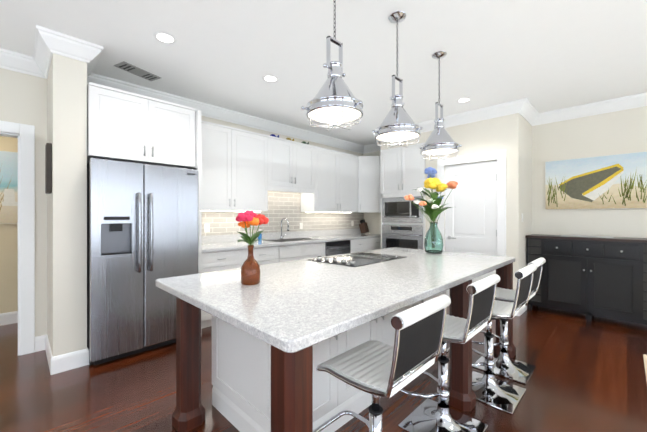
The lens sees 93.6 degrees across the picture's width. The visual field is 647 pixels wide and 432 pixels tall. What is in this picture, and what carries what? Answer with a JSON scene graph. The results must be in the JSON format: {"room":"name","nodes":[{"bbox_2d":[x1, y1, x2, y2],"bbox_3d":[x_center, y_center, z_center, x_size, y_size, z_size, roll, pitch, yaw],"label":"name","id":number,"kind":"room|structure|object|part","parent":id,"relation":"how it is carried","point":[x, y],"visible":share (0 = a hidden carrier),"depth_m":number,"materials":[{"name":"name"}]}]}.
{"room":"kitchen","nodes":[
{"label":"kitchen","id":0,"kind":"room"},
{"bbox_2d":[0,136,17,313],"bbox_3d":[-3.971,-0.090,3.438,0.120,2.740,6.620,0,0,45],"label":"wall","id":1,"kind":"structure","parent":0,"point":[8,267],"depth_m":3.59,"materials":[{"name":"paint"}]},
{"bbox_2d":[0,151,17,223],"bbox_3d":[-3.850,-0.335,3.449,0.032,0.850,0.605,0,0,45],"label":"framed picture","id":2,"kind":"object","parent":1,"relation":"attached to","point":[8,187],"visible":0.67,"depth_m":3.57,"materials":[{"name":"multicoloured paint"}]},
{"bbox_2d":[0,311,17,325],"bbox_3d":[-4.093,1.210,3.221,0.014,0.140,5.900,0,0,45],"label":"baseboard","id":3,"kind":"structure","parent":1,"relation":"attached to","point":[7,318],"depth_m":3.59,"materials":[{"name":"white wood"}]},
{"bbox_2d":[47,53,86,356],"bbox_3d":[-2.350,-0.090,2.772,0.660,2.740,0.220,0,0,45],"label":"wall","id":4,"kind":"structure","parent":0,"point":[67,216],"depth_m":2.54,"materials":[{"name":"paint"}]},
{"bbox_2d":[32,25,55,76],"bbox_3d":[-2.384,-1.390,2.581,0.640,0.139,0.100,0,0,45],"label":"crown molding","id":5,"kind":"structure","parent":4,"relation":"attached to","point":[48,43],"depth_m":2.51,"materials":[{"name":"white wood"}]},
{"bbox_2d":[45,143,51,193],"bbox_3d":[-2.305,-0.395,2.547,0.140,0.410,0.034,0,0,45],"label":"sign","id":6,"kind":"object","parent":4,"relation":"attached to","point":[48,168],"visible":0.98,"depth_m":2.50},
{"bbox_2d":[42,334,54,374],"bbox_3d":[-2.433,1.210,2.678,0.674,0.140,0.030,0,0,45],"label":"baseboard","id":7,"kind":"structure","parent":4,"relation":"attached to","point":[45,341],"depth_m":2.61,"materials":[{"name":"white wood"}]},
{"bbox_2d":[80,41,102,84],"bbox_3d":[-2.159,-1.390,2.808,0.640,0.139,0.100,0,0,45],"label":"crown molding","id":8,"kind":"structure","parent":4,"relation":"attached to","point":[91,52],"depth_m":2.61,"materials":[{"name":"white wood"}]},
{"bbox_2d":[0,68,362,336],"bbox_3d":[-2.217,-0.090,3.458,0.120,2.740,9.120,0,0,45],"label":"wall","id":9,"kind":"structure","parent":0,"point":[23,98],"depth_m":2.88,"materials":[{"name":"paint"}]},
{"bbox_2d":[0,120,34,355],"bbox_3d":[-3.132,0.216,2.523,0.140,2.128,1.060,0,0,45],"label":"door frame","id":10,"kind":"structure","parent":9,"relation":"attached to","point":[24,134],"depth_m":2.81,"materials":[{"name":"white wood"}]},
{"bbox_2d":[0,48,47,78],"bbox_3d":[-3.905,-1.390,1.604,0.100,0.139,3.630,0,0,45],"label":"crown molding","id":11,"kind":"structure","parent":9,"relation":"attached to","point":[9,60],"depth_m":2.74,"materials":[{"name":"white wood"}]},
{"bbox_2d":[87,82,198,169],"bbox_3d":[-1.932,-0.831,3.162,0.698,0.622,0.907,0,0,45],"label":"upper cabinet","id":12,"kind":"object","parent":9,"relation":"attached to","point":[122,125],"depth_m":2.87,"materials":[{"name":"white wood"}]},
{"bbox_2d":[96,75,363,152],"bbox_3d":[-0.796,-1.389,4.732,0.100,0.139,4.750,0,0,45],"label":"crown molding","id":13,"kind":"structure","parent":9,"relation":"attached to","point":[207,110],"depth_m":4.26,"materials":[{"name":"white wood"}]},
{"bbox_2d":[198,118,270,211],"bbox_3d":[-1.289,-0.606,4.057,0.348,1.072,1.178,0,0,45],"label":"upper cabinet","id":14,"kind":"object","parent":9,"relation":"attached to","point":[240,170],"depth_m":3.92,"materials":[{"name":"white wood"}]},
{"bbox_2d":[201,230,364,241],"bbox_3d":[-0.484,0.313,5.098,0.021,0.104,3.786,0,0,45],"label":"backsplash","id":15,"kind":"structure","parent":9,"relation":"attached to","point":[291,233],"depth_m":4.96,"materials":[{"name":"beige tile"}]},
{"bbox_2d":[204,224,209,231],"bbox_3d":[-1.545,0.160,4.030,0.004,0.114,0.070,0,0,45],"label":"electrical outlet","id":16,"kind":"object","parent":15,"relation":"attached to","point":[206,227],"visible":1,"depth_m":4.03,"materials":[{"name":"white plastic"}]},
{"bbox_2d":[271,136,310,189],"bbox_3d":[-0.594,-0.791,4.756,0.348,0.702,0.910,0,0,45],"label":"upper cabinet","id":17,"kind":"object","parent":9,"relation":"attached to","point":[290,160],"depth_m":4.60,"materials":[{"name":"white wood"}]},
{"bbox_2d":[295,145,358,212],"bbox_3d":[0.144,-0.606,5.466,0.394,1.072,1.254,0,0,45],"label":"upper cabinet","id":18,"kind":"object","parent":9,"relation":"attached to","point":[334,174],"depth_m":5.27,"materials":[{"name":"white wood"}]},
{"bbox_2d":[0,305,646,431],"bbox_3d":[0.102,1.310,1.153,9.120,0.060,9.120,0,0,45],"label":"floor","id":19,"kind":"structure","parent":0,"point":[587,376],"depth_m":2.25,"materials":[{"name":"brown wood"}]},
{"bbox_2d":[87,157,197,364],"bbox_3d":[-1.869,0.387,3.095,0.865,1.763,0.900,0,0,45],"label":"fridge","id":20,"kind":"object","parent":19,"relation":"on","point":[142,228],"visible":0.96,"depth_m":2.74,"materials":[{"name":"metal"}]},
{"bbox_2d":[201,250,247,328],"bbox_3d":[-1.393,0.844,3.767,0.609,0.874,0.616,0,0,45],"label":"base cabinet","id":21,"kind":"object","parent":19,"relation":"on","point":[220,260],"depth_m":3.52,"materials":[{"name":"white wood"}]},
{"bbox_2d":[201,234,380,253],"bbox_3d":[-0.266,0.386,4.881,0.637,0.040,3.786,0,0,45],"label":"countertop","id":22,"kind":"structure","parent":21,"relation":"on","point":[206,247],"depth_m":4.32,"materials":[{"name":"white stone"}]},
{"bbox_2d":[280,218,288,238],"bbox_3d":[-0.589,0.194,4.769,0.210,0.340,0.103,0,0,45],"label":"faucet","id":23,"kind":"object","parent":22,"relation":"on","point":[281,236],"visible":1,"depth_m":4.77,"materials":[{"name":"silver metal"}]},
{"bbox_2d":[359,219,368,233],"bbox_3d":[0.821,0.215,6.162,0.191,0.289,0.100,0,0,45],"label":"knife block","id":24,"kind":"object","parent":22,"relation":"on","point":[363,225],"visible":1,"depth_m":6.13,"materials":[{"name":"brown wood"}]},
{"bbox_2d":[253,246,284,264],"bbox_3d":[-1.016,0.844,4.146,0.609,0.874,0.686,0,0,45],"label":"base cabinet","id":25,"kind":"object","parent":19,"relation":"on","point":[267,254],"depth_m":4.02,"materials":[{"name":"white wood"}]},
{"bbox_2d":[285,242,324,261],"bbox_3d":[-0.524,0.844,4.641,0.609,0.874,0.963,0,0,45],"label":"base cabinet","id":26,"kind":"object","parent":19,"relation":"on","point":[311,249],"depth_m":4.47,"materials":[{"name":"white wood"}]},
{"bbox_2d":[158,259,515,431],"bbox_3d":[0.390,0.851,2.326,1.290,0.856,2.704,0,0,45],"label":"kitchen island","id":27,"kind":"object","parent":19,"relation":"on","point":[259,386],"depth_m":1.82,"materials":[{"name":"white wood"}]},
{"bbox_2d":[156,247,514,350],"bbox_3d":[0.385,0.403,2.331,1.300,0.040,2.690,0,0,45],"label":"island countertop","id":28,"kind":"structure","parent":27,"relation":"on","point":[293,304],"depth_m":1.58,"materials":[{"name":"white stone"}]},
{"bbox_2d":[236,211,268,284],"bbox_3d":[-0.415,0.175,1.726,0.188,0.414,0.201,0,0,45],"label":"flower vase","id":29,"kind":"object","parent":28,"relation":"on","point":[250,271],"visible":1,"depth_m":1.69,"materials":[{"name":"brown ceramic"}]},
{"bbox_2d":[310,251,407,266],"bbox_3d":[0.320,0.365,2.719,0.520,0.035,0.770,0,0,45],"label":"cooktop","id":30,"kind":"object","parent":28,"relation":"in","point":[357,259],"depth_m":2.69,"materials":[{"name":"silver metal"}]},
{"bbox_2d":[404,167,457,253],"bbox_3d":[1.141,-0.061,3.134,0.461,0.886,0.588,0,0,45],"label":"vase","id":31,"kind":"object","parent":28,"relation":"on","point":[433,238],"visible":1,"depth_m":3.09,"materials":[{"name":"green glass"}]},
{"bbox_2d":[325,242,352,255],"bbox_3d":[0.033,0.844,5.201,0.609,0.874,0.741,0,0,45],"label":"dishwasher","id":32,"kind":"object","parent":19,"relation":"on","point":[331,248],"depth_m":4.97,"materials":[{"name":"black metal"}]},
{"bbox_2d":[353,238,372,252],"bbox_3d":[0.456,0.844,5.627,0.609,0.874,0.589,0,0,45],"label":"base cabinet","id":33,"kind":"object","parent":19,"relation":"on","point":[359,244],"depth_m":5.44,"materials":[{"name":"white wood"}]},
{"bbox_2d":[373,238,380,249],"bbox_3d":[0.820,0.844,5.994,0.609,0.874,0.676,0,0,45],"label":"base cabinet","id":34,"kind":"object","parent":19,"relation":"on","point":[376,241],"depth_m":5.75,"materials":[{"name":"white wood"}]},
{"bbox_2d":[313,294,450,431],"bbox_3d":[0.217,0.814,1.391,0.570,0.932,0.410,0,0,45],"label":"stool","id":35,"kind":"object","parent":19,"relation":"on","point":[376,370],"visible":1,"depth_m":1.26,"materials":[{"name":"white leather"}]},
{"bbox_2d":[380,143,424,249],"bbox_3d":[1.507,0.061,5.277,0.834,2.438,0.722,0,0,45],"label":"tall cabinet","id":36,"kind":"object","parent":19,"relation":"on","point":[402,177],"visible":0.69,"depth_m":5.05,"materials":[{"name":"white wood"}]},
{"bbox_2d":[398,274,499,431],"bbox_3d":[0.711,0.814,1.866,0.570,0.932,0.410,0,0,45],"label":"stool","id":37,"kind":"object","parent":19,"relation":"on","point":[429,415],"visible":0.69,"depth_m":1.81,"materials":[{"name":"silver metal"}]},
{"bbox_2d":[447,264,536,413],"bbox_3d":[1.197,0.814,2.249,0.570,0.932,0.410,0,0,45],"label":"stool","id":38,"kind":"object","parent":19,"relation":"on","point":[488,388],"visible":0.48,"depth_m":2.16,"materials":[{"name":"silver metal"}]},
{"bbox_2d":[472,257,545,383],"bbox_3d":[1.514,0.814,2.597,0.570,0.932,0.410,0,0,45],"label":"stool","id":39,"kind":"object","parent":19,"relation":"on","point":[507,366],"visible":0.54,"depth_m":2.53,"materials":[{"name":"silver metal"}]},
{"bbox_2d":[526,234,646,324],"bbox_3d":[3.353,0.772,3.832,1.285,1.014,0.467,0,0,45],"label":"sideboard","id":40,"kind":"object","parent":19,"relation":"on","point":[589,277],"visible":0.96,"depth_m":3.66,"materials":[{"name":"black wood"}]},
{"bbox_2d":[561,235,613,237],"bbox_3d":[3.352,0.260,3.869,0.500,0.009,0.256,0,0,45],"label":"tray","id":41,"kind":"object","parent":40,"relation":"on","point":[588,236],"visible":1,"depth_m":3.78,"materials":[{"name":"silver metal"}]},
{"bbox_2d":[643,354,646,382],"bbox_3d":[2.795,1.274,0.745,2.685,0.012,3.100,0,0,45],"label":"rug","id":42,"kind":"object","parent":19,"relation":"on","point":[645,360],"visible":1,"depth_m":2.60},
{"bbox_2d":[0,0,646,145],"bbox_3d":[0.102,-1.490,1.153,9.120,0.060,9.120,0,0,45],"label":"ceiling","id":43,"kind":"structure","parent":0,"point":[541,56],"depth_m":2.65,"materials":[{"name":"paint"}]},
{"bbox_2d":[114,61,160,80],"bbox_3d":[-1.870,-1.455,3.070,0.170,0.009,0.380,0,0,27],"label":"ceiling vent","id":44,"kind":"object","parent":43,"relation":"in","point":[133,69],"visible":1,"depth_m":3.05,"materials":[{"name":"plastic"}]},
{"bbox_2d":[153,31,176,43],"bbox_3d":[-1.295,-1.457,2.485,0.170,0.006,0.170,0,0,45],"label":"recessed light","id":45,"kind":"object","parent":43,"relation":"in","point":[164,37],"visible":1,"depth_m":2.47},
{"bbox_2d":[262,75,277,81],"bbox_3d":[-0.562,-1.456,3.223,0.170,0.006,0.170,0,0,45],"label":"recessed light","id":46,"kind":"object","parent":43,"relation":"in","point":[270,78],"visible":1,"depth_m":3.21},
{"bbox_2d":[301,0,362,131],"bbox_3d":[0.077,-0.990,1.741,0.363,0.936,0.348,0,0,45],"label":"pendant light","id":47,"kind":"object","parent":43,"relation":"hanging from","point":[335,101],"visible":1,"depth_m":1.70,"materials":[{"name":"silver metal"}]},
{"bbox_2d":[372,11,422,148],"bbox_3d":[0.553,-0.990,2.213,0.363,0.936,0.348,0,0,45],"label":"pendant light","id":48,"kind":"object","parent":43,"relation":"hanging from","point":[398,125],"visible":1,"depth_m":2.18,"materials":[{"name":"silver metal"}]},
{"bbox_2d":[420,51,461,160],"bbox_3d":[1.060,-0.990,2.738,0.363,0.936,0.348,0,0,45],"label":"pendant light","id":49,"kind":"object","parent":43,"relation":"hanging from","point":[440,141],"visible":1,"depth_m":2.70,"materials":[{"name":"silver metal"}]},
{"bbox_2d":[457,97,470,101],"bbox_3d":[1.762,-1.456,3.817,0.170,0.006,0.170,0,0,45],"label":"recessed light","id":50,"kind":"object","parent":43,"relation":"in","point":[465,99],"visible":1,"depth_m":3.80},
{"bbox_2d":[363,113,520,289],"bbox_3d":[1.712,-0.090,5.213,2.980,2.740,0.770,0,0,45],"label":"wall","id":51,"kind":"structure","parent":0,"point":[511,134],"depth_m":4.03,"materials":[{"name":"paint"}]},
{"bbox_2d":[359,156,380,212],"bbox_3d":[0.917,-0.606,5.904,0.874,1.072,0.666,0,0,45],"label":"upper cabinet","id":52,"kind":"object","parent":51,"relation":"attached to","point":[369,166],"depth_m":5.77,"materials":[{"name":"white wood"}]},
{"bbox_2d":[364,145,380,152],"bbox_3d":[1.162,-1.389,6.063,0.760,0.139,0.100,0,0,45],"label":"crown molding","id":53,"kind":"structure","parent":51,"relation":"attached to","point":[367,148],"depth_m":6.23,"materials":[{"name":"white wood"}]},
{"bbox_2d":[372,98,531,144],"bbox_3d":[1.718,-1.389,4.594,2.300,0.139,0.100,0,0,45],"label":"crown molding","id":54,"kind":"structure","parent":51,"relation":"attached to","point":[523,105],"depth_m":4.13,"materials":[{"name":"white wood"}]},
{"bbox_2d":[445,160,496,296],"bbox_3d":[2.074,0.262,4.313,0.705,2.021,0.091,0,0,45],"label":"pantry door","id":55,"kind":"structure","parent":51,"relation":"in","point":[471,219],"depth_m":4.30,"materials":[{"name":"white wood"}]},
{"bbox_2d":[437,150,505,255],"bbox_3d":[2.064,0.206,4.306,0.924,2.148,0.020,0,0,45],"label":"door frame","id":56,"kind":"structure","parent":51,"relation":"attached to","point":[500,156],"depth_m":4.04,"materials":[{"name":"white wood"}]},
{"bbox_2d":[521,116,531,268],"bbox_3d":[2.822,-0.090,4.301,0.120,2.740,0.800,0,0,45],"label":"wall","id":57,"kind":"structure","parent":0,"point":[526,128],"depth_m":4.16,"materials":[{"name":"paint"}]},
{"bbox_2d":[517,305,526,315],"bbox_3d":[2.773,1.210,4.156,0.014,0.140,0.794,0,0,45],"label":"baseboard","id":58,"kind":"structure","parent":57,"relation":"attached to","point":[524,309],"depth_m":3.98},
{"bbox_2d":[519,106,539,124],"bbox_3d":[2.776,-1.389,4.099,0.100,0.139,0.690,0,0,45],"label":"crown molding","id":59,"kind":"structure","parent":57,"relation":"attached to","point":[533,118],"depth_m":4.23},
{"bbox_2d":[532,92,646,125],"bbox_3d":[4.640,-1.390,2.818,4.550,0.139,0.100,0,0,45],"label":"crown molding","id":60,"kind":"structure","parent":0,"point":[636,100],"depth_m":3.92,"materials":[{"name":"white wood"}]},
{"bbox_2d":[532,106,646,237],"bbox_3d":[4.790,-0.090,2.798,4.790,2.740,0.156,0,0,45],"label":"wall","id":61,"kind":"structure","parent":0,"point":[617,132],"depth_m":3.98,"materials":[{"name":"paint"}]},
{"bbox_3d":[3.524,-0.431,3.969,1.022,0.678,0.034,0,0,45],"label":"picture of boat","id":62,"kind":"part","parent":61,"relation":"part of","materials":[{"name":"multicoloured paint"}]}
]}

